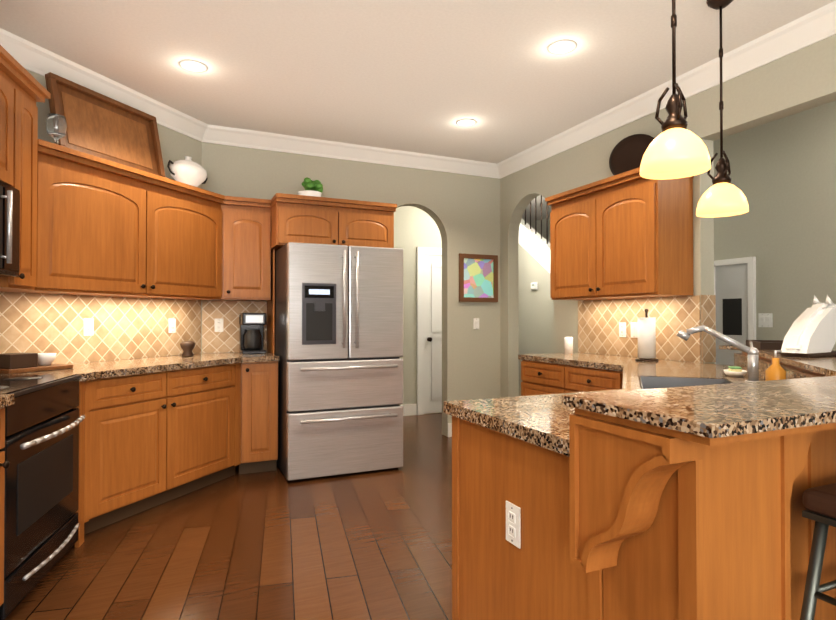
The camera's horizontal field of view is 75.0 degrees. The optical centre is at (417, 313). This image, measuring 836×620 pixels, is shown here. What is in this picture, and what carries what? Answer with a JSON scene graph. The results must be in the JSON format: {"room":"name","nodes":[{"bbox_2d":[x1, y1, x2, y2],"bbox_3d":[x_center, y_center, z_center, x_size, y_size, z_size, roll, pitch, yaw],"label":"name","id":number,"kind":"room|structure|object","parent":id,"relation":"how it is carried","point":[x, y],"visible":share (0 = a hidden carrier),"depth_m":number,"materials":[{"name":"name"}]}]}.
{"room":"kitchen","nodes":[
{"label":"kitchen","id":0,"kind":"room"},
{"bbox_2d":[17,69,201,363],"bbox_3d":[-2.221,-0.174,3.866,0.130,2.850,1.829,0,-1,21],"label":"wall","id":1,"kind":"structure","parent":0,"point":[175,145],"depth_m":4.31,"materials":[{"name":"paint"}]},
{"bbox_2d":[0,292,200,363],"bbox_3d":[-2.157,0.106,3.827,0.009,0.448,1.721,0,-1,21],"label":"backsplash","id":2,"kind":"structure","parent":1,"relation":"attached to","point":[128,328],"depth_m":3.71,"materials":[{"name":"tile"}]},
{"bbox_2d":[83,318,93,335],"bbox_3d":[-2.213,0.092,3.657,0.008,0.116,0.072,0,-1,21],"label":"electrical outlet","id":3,"kind":"object","parent":2,"relation":"attached to","point":[88,329],"depth_m":3.65,"materials":[{"name":"white plastic"}]},
{"bbox_2d":[168,318,175,332],"bbox_3d":[-1.955,0.099,4.331,0.008,0.116,0.072,0,-1,21],"label":"electrical outlet","id":4,"kind":"object","parent":2,"relation":"attached to","point":[171,322],"depth_m":4.32,"materials":[{"name":"white plastic"}]},
{"bbox_2d":[0,0,835,178],"bbox_3d":[0.435,-1.572,0.206,5.450,0.125,10.000,0,-1,-24],"label":"crown molding","id":5,"kind":"structure","parent":1,"relation":"attached to","point":[811,28],"depth_m":4.10,"materials":[{"name":"white"}]},
{"bbox_2d":[5,413,451,619],"bbox_3d":[0.465,1.262,2.381,15.000,0.050,14.000,0,-1,-24],"label":"floor","id":6,"kind":"structure","parent":0,"point":[366,545],"depth_m":2.81,"materials":[{"name":"brown wood"}]},
{"bbox_2d":[0,404,12,605],"bbox_3d":[-1.737,0.787,1.359,0.855,0.879,1.480,0,-1,-24],"label":"base cabinet","id":7,"kind":"object","parent":6,"relation":"on","point":[4,464],"depth_m":2.09,"materials":[{"name":"brown wood"}]},
{"bbox_2d":[0,394,13,411],"bbox_3d":[-1.720,0.327,1.361,0.887,0.040,1.499,0,-1,-24],"label":"countertop","id":8,"kind":"structure","parent":7,"relation":"on","point":[6,400],"depth_m":2.08,"materials":[{"name":"brown stone"}]},
{"bbox_2d":[0,374,85,619],"bbox_3d":[-1.957,0.762,2.438,0.692,0.910,0.802,0,-1,-14],"label":"range","id":9,"kind":"object","parent":6,"relation":"on","point":[43,419],"visible":0.96,"depth_m":2.41,"materials":[{"name":"black metal"}]},
{"bbox_2d":[75,372,277,547],"bbox_3d":[-1.813,0.811,3.759,1.578,0.879,1.594,0,-1,-24],"label":"base cabinet","id":10,"kind":"object","parent":6,"relation":"on","point":[155,431],"depth_m":3.50,"materials":[{"name":"brown wood"}]},
{"bbox_2d":[0,352,278,379],"bbox_3d":[-1.854,0.350,3.751,1.819,0.040,1.611,0,-1,-24],"label":"countertop","id":11,"kind":"structure","parent":10,"relation":"on","point":[175,365],"depth_m":3.71,"materials":[{"name":"brown stone"}]},
{"bbox_2d":[0,352,72,373],"bbox_3d":[-2.205,0.273,3.082,0.240,0.100,0.360,0,-1,21],"label":"cutting board","id":12,"kind":"object","parent":11,"relation":"on","point":[13,363],"visible":1,"depth_m":3.00,"materials":[{"name":"brown wood"}]},
{"bbox_2d":[180,341,194,356],"bbox_3d":[-1.789,0.274,4.229,0.110,0.120,0.107,0,-1,-24],"label":"mortar","id":13,"kind":"object","parent":11,"relation":"on","point":[187,347],"visible":1,"depth_m":4.20,"materials":[{"name":"brown wood"}]},
{"bbox_2d":[239,313,265,353],"bbox_3d":[-1.405,0.168,4.622,0.190,0.340,0.244,0,-1,-24],"label":"coffee maker","id":14,"kind":"object","parent":11,"relation":"on","point":[251,333],"visible":1,"depth_m":4.54,"materials":[{"name":"black plastic"}]},
{"bbox_2d":[269,242,402,480],"bbox_3d":[-0.705,0.368,4.574,0.920,1.780,0.977,0,-1,-24],"label":"refrigerator","id":15,"kind":"object","parent":6,"relation":"on","point":[338,341],"visible":1,"depth_m":4.17,"materials":[{"name":"grey metal"}]},
{"bbox_2d":[525,195,547,243],"bbox_3d":[1.923,-0.569,6.498,0.100,3.693,3.094,0,-1,-24],"label":"stair rail","id":16,"kind":"object","parent":6,"relation":"on","point":[541,204],"visible":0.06,"depth_m":7.16,"materials":[{"name":"black metal"}]},
{"bbox_2d":[452,352,835,619],"bbox_3d":[0.938,0.732,2.794,2.385,1.018,3.080,0,-1,-24],"label":"base cabinet","id":17,"kind":"object","parent":6,"relation":"on","point":[623,519],"visible":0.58,"depth_m":1.17,"materials":[{"name":"brown wood"}]},
{"bbox_2d":[506,500,520,548],"bbox_3d":[0.274,0.611,1.577,0.008,0.116,0.072,0,-1,-24],"label":"outlet","id":18,"kind":"object","parent":17,"relation":"attached to","point":[513,524],"visible":1,"depth_m":1.57,"materials":[{"name":"white plastic"}]},
{"bbox_2d":[444,349,835,456],"bbox_3d":[1.041,0.271,1.761,1.740,0.160,1.140,0,-1,-24],"label":"countertop","id":19,"kind":"structure","parent":17,"relation":"on","point":[741,406],"depth_m":1.35,"materials":[{"name":"stone"}]},
{"bbox_2d":[639,376,730,389],"bbox_3d":[1.197,0.421,2.403,0.390,0.202,0.710,0,-1,21],"label":"sink","id":20,"kind":"object","parent":19,"relation":"in","point":[647,382],"visible":0.04,"depth_m":2.74,"materials":[{"name":"silver metal"}]},
{"bbox_2d":[676,325,758,381],"bbox_3d":[1.412,0.186,2.581,0.347,0.262,0.185,0,-1,21],"label":"faucet","id":21,"kind":"object","parent":19,"relation":"on","point":[751,351],"visible":0.96,"depth_m":2.49,"materials":[{"name":"silver metal"}]},
{"bbox_2d":[723,366,746,376],"bbox_3d":[1.619,0.297,2.778,0.102,0.046,0.156,0,-1,21],"label":"soap dish","id":22,"kind":"object","parent":19,"relation":"on","point":[734,371],"visible":1,"depth_m":2.74,"materials":[{"name":"white ceramic"}]},
{"bbox_2d":[765,350,785,380],"bbox_3d":[1.391,0.228,2.116,0.068,0.170,0.066,0,-1,-24],"label":"soap bottle","id":23,"kind":"object","parent":19,"relation":"on","point":[775,370],"visible":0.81,"depth_m":2.10,"materials":[{"name":"orange plastic"}]},
{"bbox_2d":[781,295,835,356],"bbox_3d":[1.943,0.054,2.601,0.586,0.287,0.120,0,-1,-29],"label":"toaster","id":24,"kind":"object","parent":19,"relation":"on","point":[811,332],"visible":1,"depth_m":2.50,"materials":[{"name":"white plastic"}]},
{"bbox_2d":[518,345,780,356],"bbox_3d":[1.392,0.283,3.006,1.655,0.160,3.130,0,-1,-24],"label":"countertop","id":25,"kind":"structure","parent":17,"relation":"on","point":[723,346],"depth_m":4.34,"materials":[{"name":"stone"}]},
{"bbox_2d":[564,337,572,353],"bbox_3d":[1.249,0.266,4.514,0.074,0.142,0.074,0,-1,-24],"label":"canister","id":26,"kind":"object","parent":25,"relation":"on","point":[568,345],"visible":1,"depth_m":4.48,"materials":[{"name":"white ceramic"}]},
{"bbox_2d":[635,308,657,361],"bbox_3d":[1.593,0.148,3.792,0.150,0.364,0.150,0,-1,-24],"label":"paper towel","id":27,"kind":"object","parent":25,"relation":"on","point":[646,338],"visible":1,"depth_m":3.75,"materials":[{"name":"white paper"}]},
{"bbox_2d":[746,340,783,349],"bbox_3d":[2.101,0.184,3.173,0.260,0.040,0.400,0,-1,21],"label":"tray","id":28,"kind":"object","parent":25,"relation":"on","point":[768,344],"visible":0.4,"depth_m":3.03,"materials":[{"name":"brown wood"}]},
{"bbox_2d":[800,483,835,619],"bbox_3d":[1.175,0.729,1.236,0.468,0.997,0.468,0,-1,-24],"label":"bar stool","id":29,"kind":"object","parent":6,"relation":"on","point":[819,503],"visible":1,"depth_m":1.31,"materials":[{"name":"grey metal"}]},
{"bbox_2d":[201,142,500,436],"bbox_3d":[-0.449,-0.159,5.343,3.130,2.850,0.130,0,-1,-24],"label":"wall","id":30,"kind":"structure","parent":0,"point":[462,211],"depth_m":5.61,"materials":[{"name":"paint"}]},
{"bbox_2d":[202,300,266,352],"bbox_3d":[-1.597,0.115,4.750,0.535,0.448,0.009,0,-1,-24],"label":"backsplash","id":31,"kind":"structure","parent":30,"relation":"attached to","point":[227,338],"depth_m":4.71,"materials":[{"name":"tile"}]},
{"bbox_2d":[215,319,222,331],"bbox_3d":[-1.714,0.103,4.688,0.072,0.116,0.008,0,-1,-24],"label":"electrical outlet","id":32,"kind":"object","parent":31,"relation":"attached to","point":[218,325],"visible":1,"depth_m":4.69,"materials":[{"name":"white plastic"}]},
{"bbox_2d":[236,201,271,300],"bbox_3d":[-1.475,-0.511,4.622,0.394,0.800,0.344,0,-1,-24],"label":"upper cabinet","id":33,"kind":"object","parent":30,"relation":"attached to","point":[257,255],"depth_m":4.50,"materials":[{"name":"brown wood"}]},
{"bbox_2d":[268,197,395,256],"bbox_3d":[-0.783,-0.725,4.784,1.000,0.370,0.613,0,-1,-24],"label":"upper cabinet","id":34,"kind":"object","parent":30,"relation":"attached to","point":[290,219],"depth_m":4.49,"materials":[{"name":"brown wood"}]},
{"bbox_2d":[298,177,322,196],"bbox_3d":[-0.931,-1.054,4.710,0.218,0.226,0.217,0,-1,-24],"label":"decorative plant","id":35,"kind":"object","parent":34,"relation":"on","point":[312,188],"visible":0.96,"depth_m":4.65,"materials":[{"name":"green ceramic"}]},
{"bbox_2d":[448,423,451,436],"bbox_3d":[0.599,1.200,5.717,0.639,0.140,0.015,0,-1,-24],"label":"baseboard","id":36,"kind":"structure","parent":30,"relation":"attached to","point":[449,424],"depth_m":5.59,"materials":[{"name":"white wood"}]},
{"bbox_2d":[473,318,478,328],"bbox_3d":[0.617,0.110,5.736,0.072,0.116,0.013,0,-1,-24],"label":"light switch","id":37,"kind":"object","parent":30,"relation":"attached to","point":[475,323],"visible":1,"depth_m":5.73,"materials":[{"name":"white plastic"}]},
{"bbox_2d":[459,253,497,301],"bbox_3d":[0.639,-0.370,5.741,0.460,0.500,0.030,0,-1,-24],"label":"picture frame","id":38,"kind":"object","parent":30,"relation":"attached to","point":[478,277],"visible":0.98,"depth_m":5.74,"materials":[{"name":"multicoloured paper"}]},
{"bbox_2d":[0,0,834,222],"bbox_3d":[0.465,-1.663,2.410,15.000,0.100,14.000,0,-1,-24],"label":"ceiling","id":39,"kind":"structure","parent":0,"point":[421,76],"depth_m":3.40,"materials":[{"name":"paint"}]},
{"bbox_2d":[179,60,207,72],"bbox_3d":[-1.455,-1.599,3.524,0.172,0.006,0.172,0,-1,-33],"label":"recessed light","id":40,"kind":"object","parent":39,"relation":"in","point":[189,65],"depth_m":3.52,"materials":[{"name":"white"}]},
{"bbox_2d":[456,119,476,126],"bbox_3d":[0.403,-1.589,4.538,0.172,0.006,0.172,0,-1,21],"label":"recessed light","id":41,"kind":"object","parent":39,"relation":"in","point":[462,122],"depth_m":4.52,"materials":[{"name":"white"}]},
{"bbox_2d":[547,40,576,54],"bbox_3d":[0.866,-1.601,3.278,0.172,0.006,0.172,0,-1,-33],"label":"recessed light","id":42,"kind":"object","parent":39,"relation":"in","point":[559,47],"depth_m":3.27,"materials":[{"name":"white"}]},
{"bbox_2d":[640,0,710,179],"bbox_3d":[0.935,-1.067,1.989,0.236,1.100,0.236,0,-1,-24],"label":"pendant light","id":43,"kind":"object","parent":39,"relation":"hanging from","point":[676,149],"visible":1,"depth_m":1.94,"materials":[{"name":"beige glass"}]},
{"bbox_2d":[696,0,748,217],"bbox_3d":[1.547,-1.059,2.777,0.236,1.100,0.236,0,-1,-24],"label":"pendant light","id":44,"kind":"object","parent":39,"relation":"hanging from","point":[722,196],"visible":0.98,"depth_m":2.75,"materials":[{"name":"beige glass"}]},
{"bbox_2d":[394,206,441,413],"bbox_3d":[-0.187,-0.144,6.867,2.550,2.850,0.100,0,-1,-24],"label":"wall","id":45,"kind":"structure","parent":0,"point":[414,228],"depth_m":6.84,"materials":[{"name":"paint"}]},
{"bbox_2d":[401,404,416,415],"bbox_3d":[-0.627,1.208,6.591,1.329,0.140,0.019,0,-1,-24],"label":"baseboard","id":46,"kind":"structure","parent":45,"relation":"attached to","point":[409,409],"depth_m":6.82,"materials":[{"name":"white wood"}]},
{"bbox_2d":[417,247,441,414],"bbox_3d":[0.455,0.223,7.057,1.000,2.120,0.065,0,-1,-24],"label":"hall door","id":47,"kind":"structure","parent":45,"relation":"in","point":[429,330],"depth_m":6.95,"materials":[{"name":"white paint"}]},
{"bbox_2d":[500,34,835,396],"bbox_3d":[2.983,-0.199,1.328,0.130,2.850,10.000,0,-1,-24],"label":"wall","id":48,"kind":"structure","parent":0,"point":[801,80],"depth_m":3.69,"materials":[{"name":"paint"}]},
{"bbox_2d":[545,167,693,299],"bbox_3d":[1.462,-0.541,4.102,0.378,0.850,1.120,0,-1,-24],"label":"upper cabinet","id":49,"kind":"object","parent":48,"relation":"attached to","point":[627,234],"visible":1,"depth_m":3.80,"materials":[{"name":"brown wood"}]},
{"bbox_2d":[609,134,654,174],"bbox_3d":[1.597,-1.144,4.026,0.112,0.323,0.500,0,-1,-24],"label":"decorative platter","id":50,"kind":"object","parent":49,"relation":"on","point":[627,154],"visible":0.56,"depth_m":4.04,"materials":[{"name":"brown wood"}]},
{"bbox_2d":[578,295,700,362],"bbox_3d":[1.634,0.110,4.173,0.009,0.448,1.200,0,-1,-24],"label":"backsplash","id":51,"kind":"structure","parent":48,"relation":"attached to","point":[598,325],"depth_m":4.11,"materials":[{"name":"tile"}]},
{"bbox_2d":[619,322,625,336],"bbox_3d":[1.594,0.128,4.242,0.008,0.116,0.072,0,-1,-24],"label":"electrical outlet","id":52,"kind":"object","parent":51,"relation":"attached to","point":[622,325],"depth_m":4.24,"materials":[{"name":"white plastic"}]},
{"bbox_2d":[631,322,637,337],"bbox_3d":[1.640,0.127,4.131,0.013,0.116,0.072,0,-1,-24],"label":"electrical outlet","id":53,"kind":"object","parent":51,"relation":"attached to","point":[634,329],"depth_m":4.13,"materials":[{"name":"white plastic"}]},
{"bbox_2d":[701,295,715,362],"bbox_3d":[1.947,0.103,3.647,0.128,0.451,0.009,0,-1,-24],"label":"backsplash","id":54,"kind":"structure","parent":48,"relation":"attached to","point":[708,319],"depth_m":3.64,"materials":[{"name":"tile"}]},
{"bbox_2d":[518,100,835,395],"bbox_3d":[3.927,-0.178,3.391,1.265,2.850,13.000,0,-1,-24],"label":"wall","id":55,"kind":"structure","parent":0,"point":[783,180],"depth_m":4.47,"materials":[{"name":"paint"}]},
{"bbox_2d":[531,282,537,289],"bbox_3d":[1.534,-0.360,7.209,0.027,0.100,0.130,0,-1,-24],"label":"thermostat","id":56,"kind":"object","parent":55,"relation":"attached to","point":[534,285],"visible":0.98,"depth_m":7.18,"materials":[{"name":"white plastic"}]},
{"bbox_2d":[714,256,755,365],"bbox_3d":[2.766,0.081,4.798,0.035,1.120,0.420,0,-1,-24],"label":"door frame","id":57,"kind":"structure","parent":55,"relation":"attached to","point":[735,286],"depth_m":4.78,"materials":[{"name":"white wood"}]},
{"bbox_2d":[758,313,772,326],"bbox_3d":[2.894,0.058,4.538,0.013,0.116,0.118,0,-1,-24],"label":"light switch","id":58,"kind":"object","parent":55,"relation":"attached to","point":[765,319],"visible":1,"depth_m":4.54,"materials":[{"name":"white plastic"}]},
{"bbox_3d":[-1.695,-0.216,-0.379,0.130,2.850,7.030,0,-1,-14],"label":"wall","id":59,"kind":"structure","parent":0,"visible":0},
{"bbox_2d":[0,45,15,187],"bbox_3d":[-2.181,-0.917,2.482,0.489,0.590,0.434,0,-1,-24],"label":"upper cabinet","id":60,"kind":"object","parent":59,"relation":"attached to","point":[7,66],"depth_m":2.66,"materials":[{"name":"brown wood"}]},
{"bbox_2d":[0,181,19,276],"bbox_3d":[-2.063,-0.402,2.313,0.441,0.435,0.751,0,-1,-14],"label":"over-the-range microwave","id":61,"kind":"object","parent":60,"relation":"attached to","point":[9,230],"visible":1,"depth_m":2.56,"materials":[{"name":"black"}]},
{"bbox_2d":[0,69,43,292],"bbox_3d":[-2.236,-0.669,2.822,0.404,1.080,0.355,0,-1,-24],"label":"upper cabinet","id":62,"kind":"object","parent":59,"relation":"attached to","point":[28,93],"depth_m":2.88,"materials":[{"name":"brown wood"}]},
{"bbox_2d":[40,141,243,300],"bbox_3d":[-2.019,-0.520,3.773,1.390,0.800,1.390,0,-1,-24],"label":"upper cabinet","id":63,"kind":"object","parent":59,"relation":"attached to","point":[91,225],"depth_m":3.58,"materials":[{"name":"brown wood"}]},
{"bbox_2d":[45,113,66,144],"bbox_3d":[-2.116,-1.055,3.186,0.108,0.198,0.108,0,-1,-24],"label":"glass vase","id":64,"kind":"object","parent":63,"relation":"on","point":[56,126],"visible":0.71,"depth_m":3.15,"materials":[{"name":"clear glass"}]},
{"bbox_2d":[45,72,165,177],"bbox_3d":[-2.070,-1.217,3.673,0.149,0.498,0.800,0,-1,21],"label":"decorative tray","id":65,"kind":"object","parent":63,"relation":"on","point":[104,127],"visible":0.79,"depth_m":3.64,"materials":[{"name":"brown wood"}]},
{"bbox_2d":[167,156,207,186],"bbox_3d":[-1.799,-1.088,4.264,0.238,0.279,0.412,0,-1,21],"label":"tureen","id":66,"kind":"object","parent":63,"relation":"on","point":[188,170],"visible":0.88,"depth_m":4.17,"materials":[{"name":"white ceramic"}]}
]}

